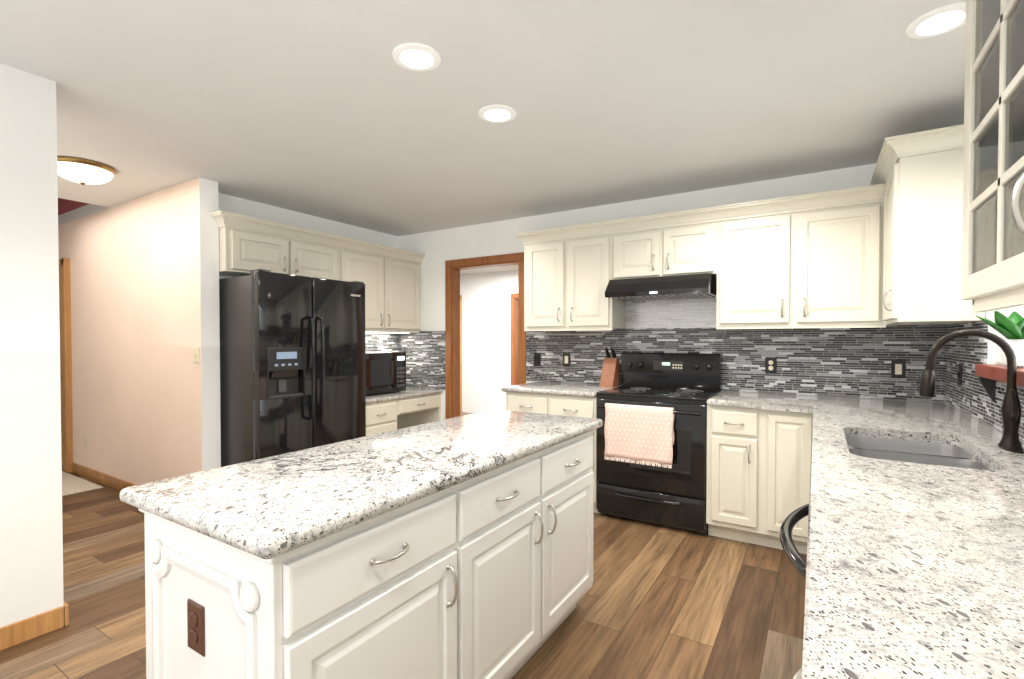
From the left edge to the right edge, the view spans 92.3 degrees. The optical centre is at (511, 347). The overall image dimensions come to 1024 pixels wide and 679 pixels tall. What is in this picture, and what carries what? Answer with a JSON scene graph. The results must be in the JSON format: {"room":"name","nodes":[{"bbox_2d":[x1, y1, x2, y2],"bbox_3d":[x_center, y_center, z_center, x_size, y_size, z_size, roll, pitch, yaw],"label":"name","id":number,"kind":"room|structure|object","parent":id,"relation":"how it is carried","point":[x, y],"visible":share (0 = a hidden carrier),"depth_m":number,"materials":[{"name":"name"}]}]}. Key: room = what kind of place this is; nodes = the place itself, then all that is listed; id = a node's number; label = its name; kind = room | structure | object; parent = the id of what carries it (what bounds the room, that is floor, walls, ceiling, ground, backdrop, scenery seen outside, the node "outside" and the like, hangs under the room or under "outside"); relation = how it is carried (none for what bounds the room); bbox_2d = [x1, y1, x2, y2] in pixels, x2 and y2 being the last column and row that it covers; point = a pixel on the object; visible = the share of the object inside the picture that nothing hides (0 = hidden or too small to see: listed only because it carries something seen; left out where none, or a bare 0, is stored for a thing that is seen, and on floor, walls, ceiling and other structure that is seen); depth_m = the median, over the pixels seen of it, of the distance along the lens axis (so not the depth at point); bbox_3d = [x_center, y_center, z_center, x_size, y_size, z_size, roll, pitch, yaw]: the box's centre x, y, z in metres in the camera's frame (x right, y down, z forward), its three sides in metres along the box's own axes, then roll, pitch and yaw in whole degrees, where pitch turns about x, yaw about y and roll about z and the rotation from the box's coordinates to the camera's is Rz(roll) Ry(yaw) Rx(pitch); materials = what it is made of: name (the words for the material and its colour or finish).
{"room":"kitchen","nodes":[
{"label":"kitchen","id":0,"kind":"room"},
{"bbox_2d":[0,63,63,627],"bbox_3d":[-2.722,0.056,1.230,0.120,2.450,2.400,1,1,32],"label":"wall","id":1,"kind":"structure","parent":0,"point":[31,556],"depth_m":2.13,"materials":[{"name":"paint"}]},
{"bbox_2d":[0,606,62,650],"bbox_3d":[-2.653,1.233,1.232,0.014,0.095,2.345,1,1,32],"label":"baseboard","id":2,"kind":"structure","parent":1,"relation":"attached to","point":[24,630],"depth_m":2.13,"materials":[{"name":"brown wood"}]},
{"bbox_2d":[64,602,68,625],"bbox_3d":[-2.076,1.217,2.269,0.135,0.095,0.014,1,1,32],"label":"baseboard","id":3,"kind":"structure","parent":1,"relation":"attached to","point":[66,614],"depth_m":2.23,"materials":[{"name":"brown wood"}]},
{"bbox_2d":[58,177,220,484],"bbox_3d":[-4.626,-0.580,5.081,5.760,3.600,0.130,1,1,32],"label":"wall","id":4,"kind":"structure","parent":0,"point":[144,278],"depth_m":3.95,"materials":[{"name":"white paint"}]},
{"bbox_2d":[59,258,72,472],"bbox_3d":[-4.740,0.176,5.023,0.940,2.090,0.110,1,1,32],"label":"door frame","id":5,"kind":"structure","parent":4,"relation":"attached to","point":[65,364],"depth_m":4.80,"materials":[{"name":"brown wood"}]},
{"bbox_2d":[84,437,87,449],"bbox_3d":[-4.027,0.907,4.647,0.072,0.115,0.009,1,1,32],"label":"outlet","id":6,"kind":"object","parent":4,"relation":"attached to","point":[86,443],"visible":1,"depth_m":4.64,"materials":[{"name":"beige plastic"}]},
{"bbox_2d":[72,463,135,490],"bbox_3d":[-3.267,1.187,4.174,2.455,0.095,0.014,1,1,32],"label":"baseboard","id":7,"kind":"structure","parent":4,"relation":"attached to","point":[104,478],"depth_m":4.45,"materials":[{"name":"brown wood"}]},
{"bbox_2d":[193,347,198,362],"bbox_3d":[-2.273,0.054,3.534,0.072,0.115,0.016,1,1,32],"label":"light switch","id":8,"kind":"object","parent":4,"relation":"attached to","point":[196,354],"visible":1,"depth_m":3.53,"materials":[{"name":"beige plastic"}]},
{"bbox_2d":[218,193,397,278],"bbox_3d":[-1.872,0.002,4.667,0.120,2.450,2.070,1,1,32],"label":"wall","id":9,"kind":"structure","parent":0,"point":[240,206],"depth_m":4.45,"materials":[{"name":"paint"}]},
{"bbox_2d":[210,210,341,280],"bbox_3d":[-1.952,-0.770,4.071,0.357,0.412,0.985,1,1,32],"label":"upper cabinet","id":10,"kind":"object","parent":9,"relation":"attached to","point":[241,251],"depth_m":3.86,"materials":[{"name":"paint"}]},
{"bbox_2d":[342,238,424,332],"bbox_3d":[-1.406,-0.579,4.948,0.357,0.822,1.077,1,1,32],"label":"upper cabinet","id":11,"kind":"object","parent":9,"relation":"attached to","point":[392,282],"depth_m":4.87,"materials":[{"name":"paint"}]},
{"bbox_2d":[365,331,444,389],"bbox_3d":[-1.268,0.141,4.875,0.685,0.614,1.080,1,1,32],"label":"backsplash","id":12,"kind":"structure","parent":9,"relation":"attached to","point":[425,358],"depth_m":5.29,"materials":[{"name":"tile"}]},
{"bbox_2d":[0,412,806,678],"bbox_3d":[-0.398,1.244,5.516,12.500,0.060,12.100,1,1,32],"label":"floor","id":13,"kind":"structure","parent":0,"point":[657,601],"depth_m":2.36,"materials":[{"name":"brown wood"}]},
{"bbox_2d":[62,471,102,495],"bbox_3d":[-4.601,1.224,4.451,1.900,0.011,0.840,1,1,32],"label":"rug","id":14,"kind":"object","parent":13,"relation":"on","point":[72,484],"visible":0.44,"depth_m":4.34,"materials":[{"name":"beige fabric"}]},
{"bbox_2d":[219,269,365,466],"bbox_3d":[-1.757,0.343,3.969,0.759,1.790,0.950,1,1,32],"label":"fridge","id":15,"kind":"object","parent":13,"relation":"on","point":[292,364],"visible":0.85,"depth_m":3.64,"materials":[{"name":"black metal"}]},
{"bbox_2d":[144,425,602,678],"bbox_3d":[-0.271,0.833,1.832,0.637,0.874,1.666,1,1,32],"label":"kitchen island","id":16,"kind":"object","parent":13,"relation":"on","point":[460,547],"depth_m":1.29,"materials":[{"name":"paint"}]},
{"bbox_2d":[187,598,204,656],"bbox_3d":[-0.743,0.657,1.152,0.072,0.115,0.009,1,1,32],"label":"outlet","id":17,"kind":"object","parent":16,"relation":"attached to","point":[195,606],"depth_m":1.15,"materials":[{"name":"brown plastic"}]},
{"bbox_2d":[119,409,602,564],"bbox_3d":[-0.289,0.376,1.837,0.660,0.040,1.730,1,1,32],"label":"island countertop","id":18,"kind":"structure","parent":16,"relation":"on","point":[254,510],"depth_m":1.34,"materials":[{"name":"white stone"}]},
{"bbox_2d":[366,387,442,435],"bbox_3d":[-1.271,0.835,4.889,0.672,0.774,1.072,1,1,32],"label":"desk","id":19,"kind":"object","parent":13,"relation":"on","point":[396,410],"visible":0.42,"depth_m":4.74,"materials":[{"name":"paint"}]},
{"bbox_2d":[365,351,405,394],"bbox_3d":[-1.411,0.247,4.760,0.507,0.404,0.670,1,1,32],"label":"microwave","id":20,"kind":"object","parent":19,"relation":"on","point":[385,371],"visible":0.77,"depth_m":4.70,"materials":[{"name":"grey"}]},
{"bbox_2d":[501,381,621,512],"bbox_3d":[0.421,0.778,4.067,0.817,0.914,0.672,1,1,32],"label":"base cabinet","id":21,"kind":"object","parent":13,"relation":"on","point":[566,399],"depth_m":3.79,"materials":[{"name":"paint"}]},
{"bbox_2d":[599,347,619,387],"bbox_3d":[0.807,0.158,4.050,0.110,0.326,0.190,1,1,32],"label":"knife block","id":22,"kind":"object","parent":21,"relation":"on","point":[610,373],"visible":1,"depth_m":4.02,"materials":[{"name":"brown wood"}]},
{"bbox_2d":[596,352,721,534],"bbox_3d":[1.078,0.646,3.623,0.760,1.195,0.698,1,1,32],"label":"range","id":23,"kind":"object","parent":13,"relation":"on","point":[651,460],"visible":1,"depth_m":3.40,"materials":[{"name":"black metal"}]},
{"bbox_2d":[604,403,674,468],"bbox_3d":[0.865,0.597,3.376,0.478,0.396,0.055,1,1,32],"label":"towel","id":24,"kind":"object","parent":23,"relation":"hanging from","point":[643,434],"depth_m":3.35,"materials":[{"name":"pink fabric"}]},
{"bbox_2d":[706,329,1023,678],"bbox_3d":[1.055,0.615,1.118,0.709,1.333,4.997,1,1,32],"label":"kitchen counter","id":25,"kind":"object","parent":13,"relation":"on","point":[900,523],"depth_m":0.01,"materials":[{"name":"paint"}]},
{"bbox_2d":[779,485,843,678],"bbox_3d":[0.736,0.792,1.227,0.124,0.758,0.590,1,1,32],"label":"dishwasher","id":26,"kind":"object","parent":25,"relation":"in","point":[796,559],"depth_m":1.17,"materials":[{"name":"black"}]},
{"bbox_2d":[918,329,1023,453],"bbox_3d":[1.660,0.146,1.786,0.284,0.422,0.186,1,1,32],"label":"faucet","id":27,"kind":"object","parent":25,"relation":"on","point":[1011,411],"depth_m":1.74,"materials":[{"name":"black metal"}]},
{"bbox_2d":[0,0,965,274],"bbox_3d":[-0.398,-1.286,5.476,12.500,0.100,12.100,1,1,32],"label":"ceiling","id":28,"kind":"structure","parent":0,"point":[332,110],"depth_m":2.33,"materials":[{"name":"paint"}]},
{"bbox_2d":[57,156,116,184],"bbox_3d":[-2.838,-1.137,3.253,0.356,0.128,0.356,1,1,32],"label":"light","id":29,"kind":"object","parent":28,"relation":"attached to","point":[82,171],"visible":0.9,"depth_m":3.17,"materials":[{"name":"white glass"}]},
{"bbox_2d":[392,43,440,71],"bbox_3d":[-0.387,-1.176,2.004,0.196,0.010,0.196,1,1,32],"label":"recessed light","id":30,"kind":"object","parent":28,"relation":"in","point":[419,57],"visible":1,"depth_m":1.99,"materials":[{"name":"white paint"}]},
{"bbox_2d":[478,104,516,122],"bbox_3d":[-0.074,-1.184,2.505,0.196,0.010,0.196,1,1,32],"label":"recessed light","id":31,"kind":"object","parent":28,"relation":"in","point":[496,113],"visible":1,"depth_m":2.49,"materials":[{"name":"white paint"}]},
{"bbox_2d":[906,2,965,38],"bbox_3d":[1.545,-1.173,1.776,0.196,0.010,0.196,1,1,32],"label":"recessed light","id":32,"kind":"object","parent":28,"relation":"in","point":[941,20],"visible":0.88,"depth_m":1.77,"materials":[{"name":"white paint"}]},
{"bbox_2d":[460,270,517,412],"bbox_3d":[-1.686,-0.072,9.379,6.200,2.450,0.120,1,1,32],"label":"wall","id":33,"kind":"structure","parent":0,"point":[486,337],"depth_m":8.53,"materials":[{"name":"white paint"}]},
{"bbox_2d":[460,295,461,411],"bbox_3d":[-1.323,0.113,9.019,0.940,2.090,0.110,1,1,32],"label":"door frame","id":34,"kind":"structure","parent":33,"relation":"attached to","point":[460,353],"depth_m":8.79,"materials":[{"name":"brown wood"}]},
{"bbox_2d":[511,293,517,385],"bbox_3d":[0.510,0.139,8.009,1.160,2.070,0.156,1,1,32],"label":"trim","id":35,"kind":"structure","parent":33,"relation":"attached to","point":[514,338],"depth_m":8.23,"materials":[{"name":"brown wood"}]},
{"bbox_2d":[398,163,944,419],"bbox_3d":[0.737,0.007,4.327,4.905,2.450,0.120,1,1,32],"label":"wall","id":36,"kind":"structure","parent":0,"point":[846,178],"depth_m":4.46,"materials":[{"name":"paint"}]},
{"bbox_2d":[445,252,525,418],"bbox_3d":[-0.244,0.162,4.943,0.970,2.120,0.156,1,1,32],"label":"trim","id":37,"kind":"structure","parent":36,"relation":"attached to","point":[453,268],"depth_m":5.10,"materials":[{"name":"brown wood"}]},
{"bbox_2d":[626,298,716,328],"bbox_3d":[1.268,-0.306,3.912,0.740,0.310,0.013,1,1,32],"label":"tile panel","id":38,"kind":"object","parent":36,"relation":"attached to","point":[692,313],"visible":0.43,"depth_m":3.90,"materials":[{"name":"tile"}]},
{"bbox_2d":[514,185,869,330],"bbox_3d":[1.344,-0.596,3.627,2.897,0.935,0.403,1,1,32],"label":"upper cabinet","id":39,"kind":"object","parent":36,"relation":"attached to","point":[804,268],"depth_m":3.35,"materials":[{"name":"paint"}]},
{"bbox_2d":[544,330,603,334],"bbox_3d":[0.514,-0.129,4.123,0.549,0.050,0.012,1,1,32],"label":"under-cabinet light","id":40,"kind":"object","parent":39,"relation":"hanging from","point":[578,333],"visible":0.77,"depth_m":4.09,"materials":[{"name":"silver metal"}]},
{"bbox_2d":[605,273,716,301],"bbox_3d":[1.134,-0.441,3.695,0.734,0.148,0.489,1,1,32],"label":"range hood","id":41,"kind":"object","parent":39,"relation":"attached to","point":[690,286],"visible":1,"depth_m":3.52,"materials":[{"name":"black metal"}]},
{"bbox_2d":[526,325,941,400],"bbox_3d":[1.396,0.087,3.839,2.970,0.474,0.012,1,1,32],"label":"backsplash","id":42,"kind":"structure","parent":36,"relation":"attached to","point":[848,362],"depth_m":3.50,"materials":[{"name":"tile"}]},
{"bbox_2d":[534,353,540,364],"bbox_3d":[0.230,0.108,4.551,0.072,0.115,0.016,1,1,32],"label":"electrical outlet","id":43,"kind":"object","parent":42,"relation":"attached to","point":[537,358],"visible":1,"depth_m":4.55,"materials":[{"name":"black plastic"}]},
{"bbox_2d":[563,353,569,365],"bbox_3d":[0.486,0.111,4.394,0.072,0.115,0.009,1,1,32],"label":"electrical outlet","id":44,"kind":"object","parent":42,"relation":"attached to","point":[566,359],"visible":1,"depth_m":4.39,"materials":[{"name":"black"}]},
{"bbox_2d":[765,357,776,372],"bbox_3d":[1.860,0.130,3.536,0.072,0.115,0.009,1,1,32],"label":"electrical outlet","id":45,"kind":"object","parent":42,"relation":"attached to","point":[770,364],"visible":1,"depth_m":3.53,"materials":[{"name":"black"}]},
{"bbox_2d":[891,360,905,377],"bbox_3d":[2.475,0.141,3.152,0.072,0.115,0.009,1,1,32],"label":"electrical outlet","id":46,"kind":"object","parent":42,"relation":"attached to","point":[898,367],"visible":1,"depth_m":3.15,"materials":[{"name":"black"}]},
{"bbox_2d":[946,149,1019,430],"bbox_3d":[2.475,0.034,2.593,0.120,2.450,1.220,1,1,32],"label":"wall","id":47,"kind":"structure","parent":0,"point":[1007,312],"depth_m":2.23,"materials":[{"name":"paint"}]},
{"bbox_2d":[870,124,984,327],"bbox_3d":[2.165,-0.589,2.576,0.393,0.916,0.510,1,1,32],"label":"upper cabinet","id":48,"kind":"object","parent":47,"relation":"attached to","point":[893,257],"depth_m":2.44,"materials":[{"name":"paint"}]},
{"bbox_2d":[938,321,1023,441],"bbox_3d":[1.354,0.133,0.925,0.012,0.474,5.000,1,1,32],"label":"backsplash","id":49,"kind":"structure","parent":47,"relation":"attached to","point":[971,398],"depth_m":2.51,"materials":[{"name":"tile"}]},
{"bbox_2d":[957,364,961,385],"bbox_3d":[2.433,0.148,2.680,0.016,0.115,0.072,1,1,32],"label":"electrical outlet","id":50,"kind":"object","parent":49,"relation":"attached to","point":[959,374],"visible":1,"depth_m":2.67,"materials":[{"name":"black"}]},
{"bbox_3d":[1.860,0.675,1.620,0.120,1.200,1.100,1,1,32],"label":"wall","id":51,"kind":"structure","parent":0,"visible":0},
{"bbox_2d":[979,377,995,400],"bbox_3d":[1.821,0.191,1.722,0.060,0.104,1.069,1,1,32],"label":"shelf bracket","id":52,"kind":"object","parent":51,"relation":"attached to","point":[989,386],"visible":0.65,"depth_m":2.15,"materials":[{"name":"black metal"}]},
{"bbox_2d":[975,305,1023,386],"bbox_3d":[1.819,-0.388,1.629,0.158,1.055,1.300,1,1,32],"label":"window","id":53,"kind":"structure","parent":51,"relation":"in","point":[996,372],"depth_m":2.04,"materials":[{"name":"brown wood"}]},
{"bbox_2d":[976,310,1023,366],"bbox_3d":[1.942,-0.047,1.940,0.176,0.242,0.198,1,1,32],"label":"plant pot","id":54,"kind":"object","parent":53,"relation":"on","point":[1010,328],"visible":0.92,"depth_m":1.90,"materials":[{"name":"white ceramic"}]},
{"bbox_3d":[0.668,0.080,-0.298,0.120,2.450,3.400,1,1,32],"label":"wall","id":55,"kind":"structure","parent":0,"visible":0},
{"bbox_2d":[962,0,1023,312],"bbox_3d":[1.130,-0.550,0.921,0.393,0.932,0.656,1,1,32],"label":"upper cabinet","id":56,"kind":"object","parent":55,"relation":"attached to","point":[993,232],"visible":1,"depth_m":1.09,"materials":[{"name":"paint"}]}
]}

